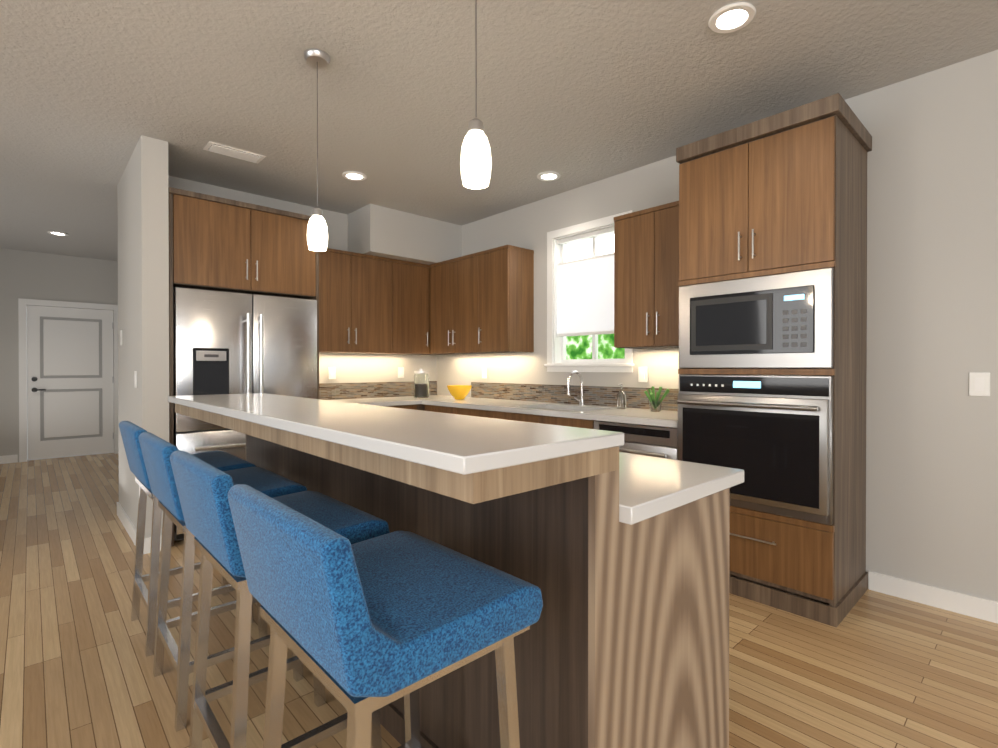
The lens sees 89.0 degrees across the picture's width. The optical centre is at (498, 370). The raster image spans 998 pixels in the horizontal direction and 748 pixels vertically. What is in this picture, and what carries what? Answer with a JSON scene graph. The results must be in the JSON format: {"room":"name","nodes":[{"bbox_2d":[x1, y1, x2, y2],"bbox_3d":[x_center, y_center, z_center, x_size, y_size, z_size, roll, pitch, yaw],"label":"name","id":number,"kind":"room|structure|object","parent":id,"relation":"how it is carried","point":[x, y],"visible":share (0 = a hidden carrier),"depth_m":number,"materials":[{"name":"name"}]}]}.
{"room":"kitchen","nodes":[
{"label":"kitchen","id":0,"kind":"room"},
{"bbox_2d":[0,248,117,461],"bbox_3d":[-6.986,-0.182,5.937,9.000,2.740,0.150,0,0,-43],"label":"wall","id":1,"kind":"structure","parent":0,"point":[37,275],"depth_m":6.60,"materials":[{"name":"grey paint"}]},
{"bbox_2d":[0,455,17,463],"bbox_3d":[-8.222,1.145,4.690,5.480,0.100,0.014,0,0,-43],"label":"baseboard","id":2,"kind":"structure","parent":1,"relation":"attached to","point":[8,458],"depth_m":6.49,"materials":[{"name":"white"}]},
{"bbox_2d":[18,298,118,461],"bbox_3d":[-5.849,0.125,6.956,1.060,2.115,0.138,0,0,-43],"label":"door frame","id":3,"kind":"structure","parent":1,"relation":"attached to","point":[23,304],"depth_m":6.60,"materials":[{"name":"white wood"}]},
{"bbox_2d":[27,305,113,459],"bbox_3d":[-5.832,0.161,6.938,0.902,2.028,0.105,0,0,-43],"label":"door","id":4,"kind":"structure","parent":1,"relation":"in","point":[70,395],"depth_m":6.92,"materials":[{"name":"grey wood"}]},
{"bbox_2d":[117,135,168,537],"bbox_3d":[-2.699,-0.170,3.826,0.150,2.740,1.230,0,0,-43],"label":"wall","id":5,"kind":"structure","parent":0,"point":[143,257],"depth_m":3.41,"materials":[{"name":"grey paint"}]},
{"bbox_2d":[120,330,121,344],"bbox_3d":[-3.018,-0.262,4.054,0.006,0.120,0.090,0,0,-43],"label":"light switch","id":6,"kind":"object","parent":5,"relation":"attached to","point":[120,337],"visible":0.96,"depth_m":4.04,"materials":[{"name":"white plastic"}]},
{"bbox_2d":[117,502,144,553],"bbox_3d":[-2.751,1.150,3.769,0.014,0.100,1.234,0,0,-43],"label":"baseboard","id":7,"kind":"structure","parent":5,"relation":"attached to","point":[125,520],"depth_m":3.76,"materials":[{"name":"white"}]},
{"bbox_2d":[134,371,136,387],"bbox_3d":[-2.510,0.061,3.505,0.009,0.115,0.075,0,0,-43],"label":"light switch","id":8,"kind":"object","parent":5,"relation":"attached to","point":[135,379],"visible":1,"depth_m":3.49,"materials":[{"name":"white plastic"}]},
{"bbox_2d":[168,176,436,383],"bbox_3d":[-1.886,-0.177,5.053,2.710,2.740,0.530,0,0,-43],"label":"wall","id":9,"kind":"structure","parent":0,"point":[357,368],"depth_m":5.00,"materials":[{"name":"grey paint"}]},
{"bbox_2d":[328,367,335,378],"bbox_3d":[-1.616,0.024,4.917,0.075,0.115,0.009,0,0,-43],"label":"electrical outlet","id":10,"kind":"object","parent":9,"relation":"attached to","point":[331,372],"visible":0.96,"depth_m":4.91,"materials":[{"name":"white plastic"}]},
{"bbox_2d":[319,248,449,354],"bbox_3d":[-1.192,-0.637,5.082,1.642,0.930,0.362,0,0,-43],"label":"upper cabinet","id":11,"kind":"object","parent":9,"relation":"attached to","point":[370,304],"visible":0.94,"depth_m":4.86,"materials":[{"name":"brown wood"}]},
{"bbox_2d":[398,367,403,377],"bbox_3d":[-1.051,0.021,5.439,0.075,0.115,0.009,0,0,-43],"label":"electrical outlet","id":12,"kind":"object","parent":9,"relation":"attached to","point":[400,372],"visible":0.96,"depth_m":5.44,"materials":[{"name":"white plastic"}]},
{"bbox_2d":[347,204,461,264],"bbox_3d":[-0.952,-1.328,5.237,1.080,0.440,0.460,0,0,-43],"label":"soffit","id":13,"kind":"structure","parent":0,"point":[377,230],"depth_m":4.97,"materials":[{"name":"grey paint"}]},
{"bbox_2d":[0,453,997,747],"bbox_3d":[-2.247,1.266,0.929,9.150,0.100,13.950,0,0,-43],"label":"floor","id":14,"kind":"structure","parent":0,"point":[874,669],"depth_m":2.11,"materials":[{"name":"brown wood"}]},
{"bbox_2d":[119,421,255,656],"bbox_3d":[-1.492,0.726,2.434,0.481,0.966,0.500,0,0,-43],"label":"stool","id":15,"kind":"object","parent":14,"relation":"on","point":[131,432],"visible":0.52,"depth_m":2.32,"materials":[{"name":"blue fabric"}]},
{"bbox_2d":[138,432,306,731],"bbox_3d":[-1.084,0.728,1.994,0.481,0.966,0.500,0,0,-43],"label":"stool","id":16,"kind":"object","parent":14,"relation":"on","point":[157,451],"visible":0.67,"depth_m":1.87,"materials":[{"name":"blue fabric"}]},
{"bbox_2d":[168,187,318,545],"bbox_3d":[-2.074,-0.024,4.045,1.053,2.445,0.692,0,0,-43],"label":"cabinet","id":17,"kind":"object","parent":14,"relation":"on","point":[222,244],"visible":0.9,"depth_m":3.74,"materials":[{"name":"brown wood"}]},
{"bbox_2d":[173,287,316,540],"bbox_3d":[-2.042,0.311,4.013,0.985,1.775,0.732,0,0,-43],"label":"fridge","id":18,"kind":"object","parent":14,"relation":"on","point":[232,343],"visible":0.52,"depth_m":3.70,"materials":[{"name":"silver metal"}]},
{"bbox_2d":[170,450,389,747],"bbox_3d":[-0.670,0.731,1.546,0.481,0.966,0.500,0,0,-43],"label":"stool","id":19,"kind":"object","parent":14,"relation":"on","point":[203,488],"visible":0.71,"depth_m":1.44,"materials":[{"name":"blue fabric"}]},
{"bbox_2d":[228,484,542,747],"bbox_3d":[-0.249,0.733,1.090,0.481,0.966,0.500,0,0,-43],"label":"stool","id":20,"kind":"object","parent":14,"relation":"on","point":[363,630],"visible":1,"depth_m":0.94,"materials":[{"name":"blue fabric"}]},
{"bbox_2d":[379,405,418,409],"bbox_3d":[-1.354,0.760,4.779,0.983,0.870,0.597,0,0,-43],"label":"base cabinet","id":21,"kind":"object","parent":14,"relation":"on","point":[415,407],"depth_m":4.81,"materials":[{"name":"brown wood"}]},
{"bbox_2d":[339,393,469,405],"bbox_3d":[-1.102,0.303,4.989,1.642,0.040,0.627,0,0,-43],"label":"countertop","id":22,"kind":"structure","parent":21,"relation":"on","point":[377,401],"depth_m":4.89,"materials":[{"name":"white stone"}]},
{"bbox_2d":[414,369,428,397],"bbox_3d":[-0.803,0.131,5.260,0.160,0.300,0.160,0,0,-43],"label":"jar","id":23,"kind":"object","parent":22,"relation":"on","point":[421,383],"visible":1,"depth_m":5.19,"materials":[{"name":"clear glass"}]},
{"bbox_2d":[419,405,424,410],"bbox_3d":[-0.751,0.756,5.337,0.659,0.870,0.597,0,0,-43],"label":"base cabinet","id":24,"kind":"object","parent":14,"relation":"on","point":[421,407],"depth_m":4.96,"materials":[{"name":"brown wood"}]},
{"bbox_2d":[425,406,489,417],"bbox_3d":[-0.162,0.760,4.746,0.597,0.870,0.999,0,0,-43],"label":"base cabinet","id":25,"kind":"object","parent":14,"relation":"on","point":[443,409],"depth_m":4.53,"materials":[{"name":"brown wood"}]},
{"bbox_2d":[218,401,734,747],"bbox_3d":[-0.441,0.715,2.132,1.000,0.990,2.405,0,0,-43],"label":"kitchen island","id":26,"kind":"object","parent":14,"relation":"on","point":[620,560],"depth_m":1.28,"materials":[{"name":"brown wood"}]},
{"bbox_2d":[176,397,619,504],"bbox_3d":[-0.702,0.193,1.888,0.430,0.055,2.405,0,0,-43],"label":"island countertop","id":27,"kind":"structure","parent":26,"relation":"on","point":[466,464],"depth_m":1.09,"materials":[{"name":"white stone"}]},
{"bbox_2d":[624,469,743,528],"bbox_3d":[-0.314,0.318,2.244,0.619,0.041,2.464,0,0,-43],"label":"island countertop","id":28,"kind":"structure","parent":26,"relation":"on","point":[648,508],"depth_m":1.29,"materials":[{"name":"white stone"}]},
{"bbox_2d":[490,406,629,428],"bbox_3d":[0.517,0.764,4.011,0.597,0.870,1.002,0,0,-43],"label":"base cabinet","id":29,"kind":"object","parent":14,"relation":"on","point":[534,418],"depth_m":3.82,"materials":[{"name":"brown wood"}]},
{"bbox_2d":[422,398,677,427],"bbox_3d":[0.378,0.308,4.136,0.627,0.040,2.624,0,0,-43],"label":"countertop","id":30,"kind":"structure","parent":29,"relation":"on","point":[507,405],"depth_m":3.69,"materials":[{"name":"white stone"}]},
{"bbox_2d":[447,385,471,399],"bbox_3d":[-0.389,0.215,4.990,0.244,0.135,0.244,0,0,-43],"label":"bowl","id":31,"kind":"object","parent":30,"relation":"on","point":[458,392],"visible":1,"depth_m":4.91,"materials":[{"name":"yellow ceramic"}]},
{"bbox_2d":[567,371,584,405],"bbox_3d":[0.602,0.144,4.130,0.208,0.286,0.102,0,0,-43],"label":"faucet","id":32,"kind":"object","parent":30,"relation":"on","point":[581,400],"visible":1,"depth_m":4.14,"materials":[{"name":"silver metal"}]},
{"bbox_2d":[617,383,625,408],"bbox_3d":[0.920,0.193,3.816,0.080,0.192,0.067,0,0,-43],"label":"soap dispenser","id":33,"kind":"object","parent":30,"relation":"on","point":[621,399],"visible":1,"depth_m":3.79,"materials":[{"name":"clear glass"}]},
{"bbox_2d":[644,386,669,411],"bbox_3d":[1.130,0.201,3.583,0.178,0.178,0.165,0,0,-43],"label":"plant","id":34,"kind":"object","parent":30,"relation":"on","point":[655,405],"visible":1,"depth_m":3.56,"materials":[{"name":"green plant"}]},
{"bbox_2d":[594,420,677,459],"bbox_3d":[1.023,0.771,3.376,0.601,0.862,0.604,0,0,-43],"label":"dishwasher","id":35,"kind":"object","parent":29,"relation":"in","point":[653,441],"visible":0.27,"depth_m":3.13,"materials":[{"name":"silver metal"}]},
{"bbox_2d":[676,93,871,627],"bbox_3d":[1.530,-0.040,2.862,0.662,2.490,0.806,0,0,-43],"label":"tall cabinet","id":36,"kind":"object","parent":14,"relation":"on","point":[783,192],"visible":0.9,"depth_m":2.58,"materials":[{"name":"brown wood"}]},
{"bbox_2d":[677,374,832,524],"bbox_3d":[1.481,0.375,2.831,0.665,0.705,0.768,0,0,-43],"label":"wall oven","id":37,"kind":"object","parent":36,"relation":"in","point":[771,436],"visible":0.79,"depth_m":2.56,"materials":[{"name":"silver metal"}]},
{"bbox_2d":[679,267,833,367],"bbox_3d":[1.484,-0.250,2.831,0.536,0.474,0.768,0,0,-43],"label":"microwave","id":38,"kind":"object","parent":36,"relation":"in","point":[784,320],"visible":0.98,"depth_m":2.60,"materials":[{"name":"silver metal"}]},
{"bbox_2d":[0,0,997,260],"bbox_3d":[-2.247,-1.574,0.913,9.150,0.100,13.950,0,0,-43],"label":"ceiling","id":39,"kind":"structure","parent":0,"point":[574,94],"depth_m":2.74,"materials":[{"name":"grey paint"}]},
{"bbox_2d":[47,231,68,235],"bbox_3d":[-4.973,-1.545,5.727,0.190,0.012,0.190,0,0,-43],"label":"recessed light","id":40,"kind":"object","parent":39,"relation":"in","point":[57,233],"visible":0.98,"depth_m":5.73,"materials":[{"name":"white"}]},
{"bbox_2d":[203,141,265,163],"bbox_3d":[-1.866,-1.533,3.587,0.360,0.012,0.170,0,0,-43],"label":"ceiling vent","id":41,"kind":"object","parent":39,"relation":"in","point":[214,147],"visible":1,"depth_m":3.56,"materials":[{"name":"white metal"}]},
{"bbox_2d":[304,48,329,251],"bbox_3d":[-0.887,-1.062,2.479,0.124,0.942,0.124,0,0,-43],"label":"pendant light","id":42,"kind":"object","parent":39,"relation":"hanging from","point":[317,235],"visible":1,"depth_m":2.45,"materials":[{"name":"white glass"}]},
{"bbox_2d":[342,171,366,180],"bbox_3d":[-1.141,-1.535,4.012,0.190,0.012,0.190,0,0,-43],"label":"recessed light","id":43,"kind":"object","parent":39,"relation":"in","point":[354,175],"visible":1,"depth_m":4.00,"materials":[{"name":"white"}]},
{"bbox_2d":[460,0,490,188],"bbox_3d":[-0.073,-1.057,1.598,0.124,0.942,0.124,0,0,-43],"label":"pendant light","id":44,"kind":"object","parent":39,"relation":"hanging from","point":[475,163],"visible":1,"depth_m":1.57,"materials":[{"name":"white glass"}]},
{"bbox_2d":[537,171,560,180],"bbox_3d":[0.394,-1.535,4.015,0.190,0.012,0.190,0,0,-43],"label":"recessed light","id":45,"kind":"object","parent":39,"relation":"in","point":[548,176],"visible":1,"depth_m":4.00,"materials":[{"name":"white"}]},
{"bbox_2d":[708,2,755,32],"bbox_3d":[1.009,-1.525,2.200,0.190,0.012,0.190,0,0,-43],"label":"recessed light","id":46,"kind":"object","parent":39,"relation":"in","point":[732,17],"visible":1,"depth_m":2.19,"materials":[{"name":"white"}]},
{"bbox_2d":[437,50,997,601],"bbox_3d":[1.058,-0.171,3.975,0.150,2.740,13.950,0,0,-43],"label":"wall","id":47,"kind":"structure","parent":0,"point":[931,326],"depth_m":2.65,"materials":[{"name":"grey paint"}]},
{"bbox_2d":[430,245,533,354],"bbox_3d":[-0.212,-0.635,4.965,0.362,0.932,1.179,0,0,-43],"label":"upper cabinet","id":48,"kind":"object","parent":47,"relation":"attached to","point":[481,302],"visible":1,"depth_m":4.67,"materials":[{"name":"brown wood"}]},
{"bbox_2d":[482,367,486,377],"bbox_3d":[-0.149,0.022,5.142,0.009,0.115,0.075,0,0,-43],"label":"electrical outlet","id":49,"kind":"object","parent":47,"relation":"attached to","point":[484,372],"visible":0.92,"depth_m":5.13,"materials":[{"name":"white plastic"}]},
{"bbox_2d":[544,210,634,371],"bbox_3d":[0.774,-0.608,4.249,0.189,1.240,0.900,0,0,-43],"label":"window","id":50,"kind":"structure","parent":47,"relation":"in","point":[557,361],"depth_m":4.41,"materials":[{"name":"white wood"}]},
{"bbox_2d":[557,227,613,336],"bbox_3d":[0.768,-0.723,4.242,0.040,0.851,0.708,0,0,-43],"label":"window shade","id":51,"kind":"object","parent":50,"relation":"attached to","point":[585,296],"visible":0.65,"depth_m":4.26,"materials":[{"name":"white fabric"}]},
{"bbox_2d":[638,367,646,381],"bbox_3d":[1.080,0.030,3.813,0.009,0.115,0.075,0,0,-43],"label":"electrical outlet","id":52,"kind":"object","parent":47,"relation":"attached to","point":[642,374],"visible":0.96,"depth_m":3.81,"materials":[{"name":"white plastic"}]},
{"bbox_2d":[614,201,678,348],"bbox_3d":[1.147,-0.627,3.494,0.362,0.932,0.644,0,0,-43],"label":"upper cabinet","id":53,"kind":"object","parent":47,"relation":"attached to","point":[646,278],"visible":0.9,"depth_m":3.43,"materials":[{"name":"brown wood"}]},
{"bbox_2d":[868,571,997,623],"bbox_3d":[3.885,1.167,0.802,0.014,0.100,5.440,0,0,-43],"label":"baseboard","id":54,"kind":"structure","parent":47,"relation":"attached to","point":[963,604],"depth_m":2.59,"materials":[{"name":"white"}]},
{"bbox_2d":[969,372,989,395],"bbox_3d":[2.339,0.067,2.471,0.009,0.115,0.075,0,0,-43],"label":"light switch","id":55,"kind":"object","parent":47,"relation":"attached to","point":[979,384],"visible":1,"depth_m":2.47,"materials":[{"name":"white plastic"}]},
{"label":"outside","id":56,"kind":"structure","parent":0,"visible":0},
{"bbox_2d":[566,234,624,358],"bbox_3d":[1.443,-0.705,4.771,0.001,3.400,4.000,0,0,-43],"label":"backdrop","id":57,"kind":"structure","parent":56,"point":[578,347],"depth_m":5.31,"materials":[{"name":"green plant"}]}
]}

